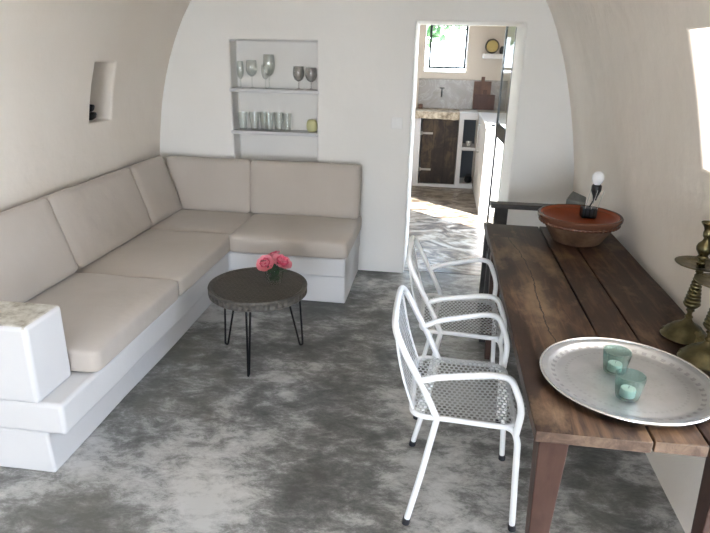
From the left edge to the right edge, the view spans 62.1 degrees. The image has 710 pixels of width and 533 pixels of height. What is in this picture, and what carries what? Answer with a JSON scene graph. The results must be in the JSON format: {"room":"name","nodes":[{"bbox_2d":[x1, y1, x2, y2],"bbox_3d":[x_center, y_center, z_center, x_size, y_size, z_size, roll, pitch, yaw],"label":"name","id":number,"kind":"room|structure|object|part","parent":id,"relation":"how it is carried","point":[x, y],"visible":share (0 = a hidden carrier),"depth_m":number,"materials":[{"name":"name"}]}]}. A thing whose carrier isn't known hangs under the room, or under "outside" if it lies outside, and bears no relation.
{"room":"traditional dwelling","nodes":[
{"label":"traditional dwelling","id":0,"kind":"room"},
{"bbox_2d":[0,0,190,211],"bbox_3d":[-1.935,0.391,0.328,0.814,2.200,8.836,4,20,7],"label":"wall","id":1,"kind":"structure","parent":0,"point":[59,58],"depth_m":3.28,"materials":[{"name":"paint"}]},
{"bbox_2d":[89,112,96,120],"bbox_3d":[-1.669,-0.927,3.647,0.136,0.044,0.136,4,20,7],"label":"bowl","id":2,"kind":"object","parent":1,"relation":"in","point":[92,115],"visible":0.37,"depth_m":3.63,"materials":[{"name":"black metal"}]},
{"bbox_2d":[89,104,94,112],"bbox_3d":[-1.668,-0.971,3.631,0.124,0.044,0.124,4,20,7],"label":"bowl","id":3,"kind":"object","parent":2,"relation":"on","point":[91,107],"visible":0.24,"depth_m":3.62,"materials":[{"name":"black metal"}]},
{"bbox_2d":[0,182,684,532],"bbox_3d":[-0.280,0.918,2.258,3.800,0.050,13.100,4,20,7],"label":"floor","id":4,"kind":"structure","parent":0,"point":[316,438],"depth_m":2.55,"materials":[{"name":"concrete"}]},
{"bbox_2d":[0,232,359,471],"bbox_3d":[-0.920,0.101,3.419,1.579,0.657,2.572,4,20,7],"label":"bench","id":5,"kind":"object","parent":4,"relation":"on","point":[48,409],"visible":0.61,"depth_m":2.36,"materials":[{"name":"paint"}]},
{"bbox_2d":[25,273,178,372],"bbox_3d":[-1.378,0.225,2.839,0.780,0.136,0.828,4,20,7],"label":"seat cushion","id":6,"kind":"object","parent":5,"relation":"on","point":[102,314],"visible":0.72,"depth_m":2.77,"materials":[{"name":"beige fabric"}]},
{"bbox_2d":[0,199,77,302],"bbox_3d":[-1.657,-0.009,2.719,0.244,0.432,0.906,4,20,7],"label":"cushion","id":7,"kind":"object","parent":6,"relation":"on","point":[36,254],"visible":0.97,"depth_m":2.85,"materials":[{"name":"beige fabric"}]},
{"bbox_2d":[75,229,229,295],"bbox_3d":[-1.260,-0.057,3.613,0.780,0.136,0.861,4,20,7],"label":"seat cushion","id":8,"kind":"object","parent":5,"relation":"on","point":[182,257],"visible":0.55,"depth_m":3.46,"materials":[{"name":"beige fabric"}]},
{"bbox_2d":[35,168,151,268],"bbox_3d":[-1.532,-0.307,3.535,0.243,0.432,0.875,4,20,7],"label":"cushion","id":9,"kind":"object","parent":8,"relation":"on","point":[96,216],"visible":0.77,"depth_m":3.42,"materials":[{"name":"beige fabric"}]},
{"bbox_2d":[149,209,254,234],"bbox_3d":[-1.158,-0.312,4.314,0.769,0.137,0.665,4,20,7],"label":"seat cushion","id":10,"kind":"object","parent":5,"relation":"on","point":[221,222],"visible":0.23,"depth_m":4.15,"materials":[{"name":"beige fabric"}]},
{"bbox_2d":[119,156,181,225],"bbox_3d":[-1.437,-0.532,4.162,0.244,0.428,0.489,4,20,7],"label":"cushion","id":11,"kind":"object","parent":10,"relation":"on","point":[152,177],"visible":0.78,"depth_m":4.09,"materials":[{"name":"beige fabric"}]},
{"bbox_2d":[166,156,252,212],"bbox_3d":[-1.086,-0.619,4.432,0.661,0.401,0.195,4,20,8],"label":"cushion","id":12,"kind":"object","parent":10,"relation":"on","point":[200,183],"visible":0.73,"depth_m":4.35,"materials":[{"name":"beige fabric"}]},
{"bbox_2d":[229,214,360,258],"bbox_3d":[-0.396,-0.247,4.176,0.807,0.143,0.729,4,20,7],"label":"seat cushion","id":13,"kind":"object","parent":5,"relation":"on","point":[291,235],"visible":0.85,"depth_m":3.89,"materials":[{"name":"beige fabric"}]},
{"bbox_2d":[250,160,361,218],"bbox_3d":[-0.364,-0.570,4.341,0.817,0.401,0.194,4,20,7],"label":"cushion","id":14,"kind":"object","parent":13,"relation":"on","point":[276,187],"visible":0.97,"depth_m":4.26,"materials":[{"name":"beige fabric"}]},
{"bbox_2d":[208,267,306,376],"bbox_3d":[-0.529,0.291,3.260,0.532,0.425,0.537,4,20,7],"label":"coffee table","id":15,"kind":"object","parent":4,"relation":"on","point":[245,290],"visible":0.92,"depth_m":3.12,"materials":[{"name":"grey wood"}]},
{"bbox_3d":[-0.697,0.280,3.336,0.121,0.388,0.040,10,22,22],"label":"leg","id":16,"kind":"part","parent":15,"relation":"part of","materials":[{"name":"black metal"}]},
{"bbox_3d":[-0.549,0.380,3.072,0.040,0.388,0.121,3,20,5],"label":"leg","id":17,"kind":"part","parent":15,"relation":"part of","materials":[{"name":"black metal"}]},
{"bbox_3d":[-0.350,0.283,3.348,0.121,0.388,0.040,-8,22,-24],"label":"leg","id":18,"kind":"part","parent":15,"relation":"part of","materials":[{"name":"black metal"}]},
{"bbox_2d":[411,109,478,188],"bbox_3d":[1.085,-1.519,7.552,0.875,0.935,0.403,4,20,7],"label":"base cabinet","id":19,"kind":"object","parent":4,"relation":"on","point":[442,157],"visible":0.77,"depth_m":7.42,"materials":[{"name":"white paint"},{"name":"rustic dark wood"}]},
{"bbox_2d":[415,108,459,119],"bbox_3d":[0.978,-1.914,7.393,0.648,0.094,0.467,4,20,7],"label":"sink","id":20,"kind":"object","parent":19,"relation":"in","point":[429,113],"visible":0.71,"depth_m":7.20,"materials":[{"name":"beige stone"}]},
{"bbox_3d":[1.048,-1.440,7.400,0.440,0.800,0.030,4,20,7],"label":"cabinet door","id":21,"kind":"part","parent":19,"relation":"part of","materials":[{"name":"brown wood"}]},
{"bbox_3d":[1.205,-1.556,7.724,0.687,0.810,0.025,4,20,7],"label":"panel","id":22,"kind":"part","parent":19,"relation":"part of","materials":[{"name":"brown wood"}]},
{"bbox_2d":[464,175,471,182],"bbox_3d":[1.443,-1.119,7.543,0.100,0.082,0.100,4,20,7],"label":"pot","id":23,"kind":"object","parent":19,"relation":"on","point":[467,179],"visible":1,"depth_m":7.51,"materials":[{"name":"black metal"}]},
{"bbox_2d":[459,109,478,119],"bbox_3d":[1.417,-1.897,7.368,0.223,0.085,0.395,4,20,7],"label":"countertop","id":24,"kind":"structure","parent":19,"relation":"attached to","point":[464,114],"depth_m":7.19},
{"bbox_2d":[472,77,491,108],"bbox_3d":[1.595,-2.176,7.411,0.210,0.393,0.018,4,20,7],"label":"cutting board","id":25,"kind":"object","parent":19,"relation":"on","point":[479,86],"visible":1,"depth_m":7.38,"materials":[{"name":"brown wood"}]},
{"bbox_2d":[473,90,494,109],"bbox_3d":[1.621,-2.090,7.403,0.255,0.238,0.018,4,20,7],"label":"cutting board","id":26,"kind":"object","parent":19,"relation":"on","point":[481,102],"visible":1,"depth_m":7.40,"materials":[{"name":"brown wood"}]},
{"bbox_2d":[406,235,506,422],"bbox_3d":[0.478,0.278,2.836,0.489,0.790,0.500,4,20,7],"label":"armchair","id":27,"kind":"object","parent":4,"relation":"on","point":[425,298],"visible":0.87,"depth_m":2.74,"materials":[{"name":"white metal"}]},
{"bbox_3d":[0.296,0.068,2.787,0.089,0.330,0.392,4,20,7],"label":"backrest","id":28,"kind":"part","parent":27,"relation":"part of","materials":[{"name":"white paint"}]},
{"bbox_3d":[0.333,0.059,2.778,0.186,0.345,0.449,4,20,7],"label":"frame","id":29,"kind":"part","parent":27,"relation":"part of","materials":[{"name":"white paint"}]},
{"bbox_3d":[0.335,0.498,2.700,0.106,0.439,0.023,0,20,-4],"label":"leg","id":30,"kind":"part","parent":27,"relation":"part of","materials":[{"name":"white paint"}]},
{"bbox_3d":[0.398,0.349,3.112,0.106,0.439,0.023,8,21,18],"label":"leg","id":31,"kind":"part","parent":27,"relation":"part of","materials":[{"name":"white paint"}]},
{"bbox_3d":[0.499,0.232,2.816,0.373,0.033,0.439,4,20,7],"label":"seat frame","id":32,"kind":"part","parent":27,"relation":"part of","materials":[{"name":"white paint"}]},
{"bbox_3d":[0.501,0.227,2.814,0.370,0.013,0.414,4,20,7],"label":"seat","id":33,"kind":"part","parent":27,"relation":"part of","materials":[{"name":"white paint"}]},
{"bbox_3d":[0.551,0.065,2.991,0.350,0.234,0.039,3,20,6],"label":"armrest","id":34,"kind":"part","parent":27,"relation":"part of","materials":[{"name":"white paint"}]},
{"bbox_3d":[0.486,0.218,2.569,0.350,0.234,0.039,5,20,9],"label":"armrest","id":35,"kind":"part","parent":27,"relation":"part of","materials":[{"name":"white paint"}]},
{"bbox_3d":[0.699,0.376,3.057,0.086,0.436,0.035,4,20,7],"label":"leg","id":36,"kind":"part","parent":27,"relation":"part of","materials":[{"name":"white paint"}]},
{"bbox_3d":[0.641,0.514,2.677,0.086,0.436,0.035,4,20,7],"label":"leg","id":37,"kind":"part","parent":27,"relation":"part of","materials":[{"name":"white paint"}]},
{"bbox_2d":[392,285,524,531],"bbox_3d":[0.376,0.502,2.218,0.489,0.790,0.500,4,20,7],"label":"armchair","id":38,"kind":"object","parent":4,"relation":"on","point":[514,427],"visible":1,"depth_m":2.11,"materials":[{"name":"white metal"}]},
{"bbox_3d":[0.193,0.293,2.170,0.089,0.330,0.392,4,20,7],"label":"backrest","id":39,"kind":"part","parent":38,"relation":"part of","materials":[{"name":"white paint"}]},
{"bbox_3d":[0.231,0.283,2.161,0.186,0.345,0.449,4,20,7],"label":"frame","id":40,"kind":"part","parent":38,"relation":"part of","materials":[{"name":"white paint"}]},
{"bbox_3d":[0.233,0.723,2.082,0.106,0.439,0.023,0,20,-4],"label":"leg","id":41,"kind":"part","parent":38,"relation":"part of","materials":[{"name":"white paint"}]},
{"bbox_3d":[0.296,0.573,2.494,0.106,0.439,0.023,8,21,18],"label":"leg","id":42,"kind":"part","parent":38,"relation":"part of","materials":[{"name":"white paint"}]},
{"bbox_3d":[0.397,0.457,2.198,0.373,0.033,0.439,4,20,7],"label":"seat frame","id":43,"kind":"part","parent":38,"relation":"part of","materials":[{"name":"white paint"}]},
{"bbox_3d":[0.399,0.451,2.196,0.370,0.013,0.414,4,20,7],"label":"seat","id":44,"kind":"part","parent":38,"relation":"part of","materials":[{"name":"white paint"}]},
{"bbox_3d":[0.448,0.289,2.373,0.350,0.234,0.039,3,20,6],"label":"armrest","id":45,"kind":"part","parent":38,"relation":"part of","materials":[{"name":"white paint"}]},
{"bbox_3d":[0.384,0.443,1.952,0.350,0.234,0.039,5,20,9],"label":"armrest","id":46,"kind":"part","parent":38,"relation":"part of","materials":[{"name":"white paint"}]},
{"bbox_3d":[0.597,0.600,2.439,0.086,0.436,0.035,4,20,7],"label":"leg","id":47,"kind":"part","parent":38,"relation":"part of","materials":[{"name":"white paint"}]},
{"bbox_3d":[0.539,0.738,2.059,0.086,0.436,0.035,4,20,7],"label":"leg","id":48,"kind":"part","parent":38,"relation":"part of","materials":[{"name":"white paint"}]},
{"bbox_2d":[473,112,506,215],"bbox_3d":[1.657,-1.183,6.656,0.591,0.945,1.325,4,20,7],"label":"base cabinet","id":49,"kind":"object","parent":4,"relation":"on","point":[485,131],"visible":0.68,"depth_m":6.15,"materials":[{"name":"white metal"}]},
{"bbox_3d":[1.405,-1.462,6.725,0.036,0.322,0.012,4,20,7],"label":"handle","id":50,"kind":"part","parent":49,"relation":"part of","materials":[{"name":"metal"}]},
{"bbox_2d":[478,112,506,128],"bbox_3d":[1.681,-1.607,6.498,0.563,0.040,1.325,4,20,7],"label":"countertop","id":51,"kind":"structure","parent":49,"relation":"on","point":[487,119],"depth_m":6.41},
{"bbox_2d":[477,201,550,341],"bbox_3d":[1.083,0.041,3.566,0.620,0.752,0.485,4,20,7],"label":"wooden armchair","id":52,"kind":"object","parent":4,"relation":"on","point":[501,208],"visible":0.3,"depth_m":3.64,"materials":[{"name":"grey wood"}]},
{"bbox_3d":[0.838,0.025,3.816,0.042,0.600,0.040,4,20,7],"label":"leg","id":53,"kind":"part","parent":52,"relation":"part of","materials":[{"name":"grey wood"}]},
{"bbox_3d":[0.769,0.168,3.433,0.042,0.592,0.043,4,20,7],"label":"leg","id":54,"kind":"part","parent":52,"relation":"part of","materials":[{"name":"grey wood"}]},
{"bbox_3d":[0.803,-0.189,3.504,0.050,0.030,0.445,4,20,7],"label":"armrest","id":55,"kind":"part","parent":52,"relation":"part of","materials":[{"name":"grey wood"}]},
{"bbox_3d":[0.905,-0.225,3.714,0.080,0.302,0.050,4,20,7],"label":"post","id":56,"kind":"part","parent":52,"relation":"part of","materials":[{"name":"grey wood"}]},
{"bbox_3d":[1.130,-0.366,3.629,0.580,0.030,0.080,4,20,7],"label":"rail","id":57,"kind":"part","parent":52,"relation":"part of","materials":[{"name":"grey wood"}]},
{"bbox_2d":[484,224,709,532],"bbox_3d":[0.887,0.457,2.419,0.645,0.752,1.892,4,20,7],"label":"dining table","id":58,"kind":"object","parent":4,"relation":"on","point":[551,291],"visible":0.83,"depth_m":2.03,"materials":[{"name":"brown wood"}]},
{"bbox_3d":[0.750,0.182,3.212,0.074,0.717,0.074,4,20,7],"label":"leg","id":59,"kind":"part","parent":58,"relation":"part of","materials":[{"name":"brown wood"}]},
{"bbox_3d":[0.506,0.749,1.652,0.074,0.717,0.074,4,20,7],"label":"leg","id":60,"kind":"part","parent":58,"relation":"part of","materials":[{"name":"brown wood"}]},
{"bbox_2d":[566,191,585,204],"bbox_3d":[1.153,-0.292,3.097,0.100,0.197,0.038,11,22,24],"label":"wooden block","id":61,"kind":"object","parent":58,"relation":"on","point":[574,198],"visible":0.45,"depth_m":3.07,"materials":[{"name":"grey wood"}]},
{"bbox_2d":[538,204,623,246],"bbox_3d":[1.100,-0.194,2.911,0.398,0.139,0.398,4,20,7],"label":"terracotta bowl","id":62,"kind":"object","parent":58,"relation":"on","point":[564,223],"visible":0.91,"depth_m":2.83,"materials":[{"name":"brown ceramic"}]},
{"bbox_2d":[579,171,604,218],"bbox_3d":[1.186,-0.358,2.938,0.089,0.232,0.065,4,20,7],"label":"table lamp","id":63,"kind":"object","parent":62,"relation":"in","point":[598,177],"visible":1,"depth_m":2.92,"materials":[{"name":"black plastic"}]},
{"bbox_2d":[591,184,601,200],"bbox_3d":[1.198,-0.367,2.935,0.048,0.081,0.048,4,20,7],"label":"socket","id":64,"kind":"object","parent":63,"relation":"attached to","point":[596,189],"depth_m":2.91,"materials":[{"name":"black plastic"}]},
{"bbox_3d":[1.199,-0.434,2.911,0.059,0.070,0.059,4,20,7],"label":"light bulb","id":65,"kind":"part","parent":63,"relation":"part of","materials":[{"name":"white glass"}]},
{"bbox_2d":[539,337,709,426],"bbox_3d":[0.767,0.316,1.672,0.474,0.020,0.474,4,20,7],"label":"serving tray","id":66,"kind":"object","parent":58,"relation":"on","point":[675,393],"visible":1,"depth_m":1.67,"materials":[{"name":"silver metal"}]},
{"bbox_3d":[0.732,0.320,1.576,0.078,0.070,0.078,4,20,7],"label":"glass","id":67,"kind":"object","parent":66,"relation":"on","visible":0},
{"bbox_2d":[619,384,636,398],"bbox_3d":[0.731,0.333,1.581,0.040,0.030,0.040,4,20,7],"label":"tealight candle","id":68,"kind":"object","parent":67,"relation":"in","point":[626,391],"visible":1,"depth_m":1.57,"materials":[{"name":"white wax"}]},
{"bbox_3d":[0.753,0.274,1.705,0.078,0.070,0.078,4,20,7],"label":"glass","id":69,"kind":"object","parent":66,"relation":"on","visible":0},
{"bbox_2d":[607,360,622,372],"bbox_3d":[0.753,0.286,1.709,0.040,0.030,0.040,4,20,7],"label":"tealight candle","id":70,"kind":"object","parent":69,"relation":"in","point":[614,366],"visible":1,"depth_m":1.70,"materials":[{"name":"white wax"}]},
{"bbox_2d":[659,220,709,344],"bbox_3d":[1.094,0.048,1.887,0.152,0.390,0.152,4,20,7],"label":"brass candlestick","id":71,"kind":"object","parent":58,"relation":"on","point":[685,331],"visible":0.9,"depth_m":1.90,"materials":[{"name":"gold metal"}]},
{"bbox_3d":[1.095,-0.005,1.868,0.152,0.011,0.152,4,20,7],"label":"drip plate","id":72,"kind":"part","parent":71,"relation":"part of","materials":[{"name":"gold metal"}]},
{"bbox_3d":[1.094,0.080,1.899,0.051,0.170,0.051,4,20,7],"label":"stem","id":73,"kind":"part","parent":71,"relation":"part of","materials":[{"name":"gold metal"}]},
{"bbox_2d":[696,220,709,266],"bbox_3d":[1.097,-0.070,1.844,0.052,0.140,0.052,4,20,7],"label":"candlestick","id":74,"kind":"object","parent":71,"relation":"on","point":[703,247],"depth_m":1.84,"materials":[{"name":"gold metal"}]},
{"bbox_2d":[676,273,709,371],"bbox_3d":[1.068,0.103,1.734,0.152,0.390,0.152,4,20,7],"label":"brass candlestick","id":75,"kind":"object","parent":58,"relation":"on","point":[697,354],"visible":0.97,"depth_m":1.76,"materials":[{"name":"gold metal"}]},
{"bbox_3d":[1.070,0.050,1.715,0.152,0.011,0.152,4,20,7],"label":"drip plate","id":76,"kind":"part","parent":75,"relation":"part of","materials":[{"name":"gold metal"}]},
{"bbox_3d":[1.068,0.135,1.746,0.051,0.170,0.051,4,20,7],"label":"stem","id":77,"kind":"part","parent":75,"relation":"part of","materials":[{"name":"gold metal"}]},
{"bbox_3d":[0.937,0.779,1.597,0.074,0.717,0.074,4,20,7],"label":"leg","id":78,"kind":"part","parent":58,"relation":"part of","materials":[{"name":"brown wood"}]},
{"bbox_2d":[160,0,573,272],"bbox_3d":[0.106,-1.435,4.412,3.900,2.900,0.607,4,20,7],"label":"wall","id":79,"kind":"structure","parent":0,"point":[363,53],"depth_m":4.22,"materials":[{"name":"paint"}]},
{"bbox_2d":[229,87,318,94],"bbox_3d":[-0.575,-1.290,4.330,0.677,0.026,0.155,4,20,7],"label":"shelf","id":80,"kind":"object","parent":79,"relation":"attached to","point":[236,89],"depth_m":4.27,"materials":[{"name":"white paint"}]},
{"bbox_2d":[231,128,317,136],"bbox_3d":[-0.581,-1.009,4.434,0.677,0.026,0.155,4,20,7],"label":"shelf","id":81,"kind":"object","parent":79,"relation":"attached to","point":[282,132],"depth_m":4.38,"materials":[{"name":"white paint"}]},
{"bbox_2d":[307,120,316,131],"bbox_3d":[-0.318,-1.047,4.371,0.082,0.097,0.082,4,20,7],"label":"candle","id":82,"kind":"object","parent":81,"relation":"on","point":[311,124],"visible":0.96,"depth_m":4.34,"materials":[{"name":"beige wax"}]},
{"bbox_2d":[391,117,402,128],"bbox_3d":[0.299,-1.021,4.201,0.080,0.080,0.016,4,20,7],"label":"light switch","id":83,"kind":"object","parent":79,"relation":"attached to","point":[396,122],"visible":1,"depth_m":4.20,"materials":[{"name":"white plastic"}]},
{"bbox_2d":[486,26,516,221],"bbox_3d":[1.219,-1.126,5.014,0.060,1.930,0.580,3,20,5],"label":"door","id":84,"kind":"structure","parent":79,"relation":"in","point":[500,131],"depth_m":5.09,"materials":[{"name":"white wood"}]},
{"bbox_2d":[415,25,515,181],"bbox_3d":[0.838,-2.350,7.601,2.620,2.450,0.170,4,20,7],"label":"wall","id":85,"kind":"structure","parent":0,"point":[477,67],"depth_m":7.34,"materials":[{"name":"paint"}]},
{"bbox_2d":[428,25,468,68],"bbox_3d":[1.174,-2.773,7.433,0.470,0.535,0.050,4,20,7],"label":"window","id":86,"kind":"structure","parent":85,"relation":"in","point":[467,27],"depth_m":7.44,"materials":[{"name":"grey metal"}]},
{"bbox_2d":[418,78,507,110],"bbox_3d":[1.356,-2.179,7.480,1.100,0.361,0.020,4,20,7],"label":"backsplash","id":87,"kind":"structure","parent":85,"relation":"attached to","point":[456,94],"depth_m":7.48,"materials":[{"name":"grey concrete"}]},
{"bbox_2d":[482,54,512,58],"bbox_3d":[1.826,-2.547,7.157,0.540,0.057,0.237,4,20,7],"label":"wall shelf","id":88,"kind":"object","parent":85,"relation":"attached to","point":[484,56],"visible":0.54,"depth_m":7.06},
{"bbox_2d":[485,39,498,53],"bbox_3d":[1.657,-2.657,7.119,0.166,0.166,0.057,4,20,7],"label":"tin","id":89,"kind":"object","parent":88,"relation":"on","point":[492,45],"visible":1,"depth_m":7.09,"materials":[{"name":"yellow metal"}]},
{"bbox_2d":[546,0,709,532],"bbox_3d":[1.088,0.413,-0.125,1.411,2.595,8.836,4,20,7],"label":"wall","id":90,"kind":"structure","parent":0,"point":[638,71],"depth_m":2.41,"materials":[{"name":"paint"}]},
{"label":"outside","id":91,"kind":"structure","parent":0,"visible":0},
{"bbox_3d":[1.384,-1.773,9.894,80.000,0.050,100.000,4,20,7],"label":"ground","id":92,"kind":"structure","parent":91,"visible":0},
{"bbox_2d":[426,25,464,46],"bbox_3d":[1.269,-5.015,13.010,2.868,3.920,2.913,4,20,7],"label":"tree","id":93,"kind":"object","parent":92,"relation":"on","point":[437,32],"visible":0.04,"depth_m":12.83,"materials":[{"name":"green plant"}]},
{"bbox_3d":[-0.439,0.051,3.208,0.112,0.079,0.112,4,20,7],"label":"glass vase","id":94,"kind":"object","parent":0,"visible":0},
{"bbox_2d":[256,251,291,281],"bbox_3d":[-0.429,0.005,3.181,0.191,0.167,0.158,4,20,7],"label":"bouquet","id":95,"kind":"object","parent":94,"relation":"in","point":[268,262],"visible":1,"depth_m":3.15,"materials":[{"name":"pink plant"}]}
]}

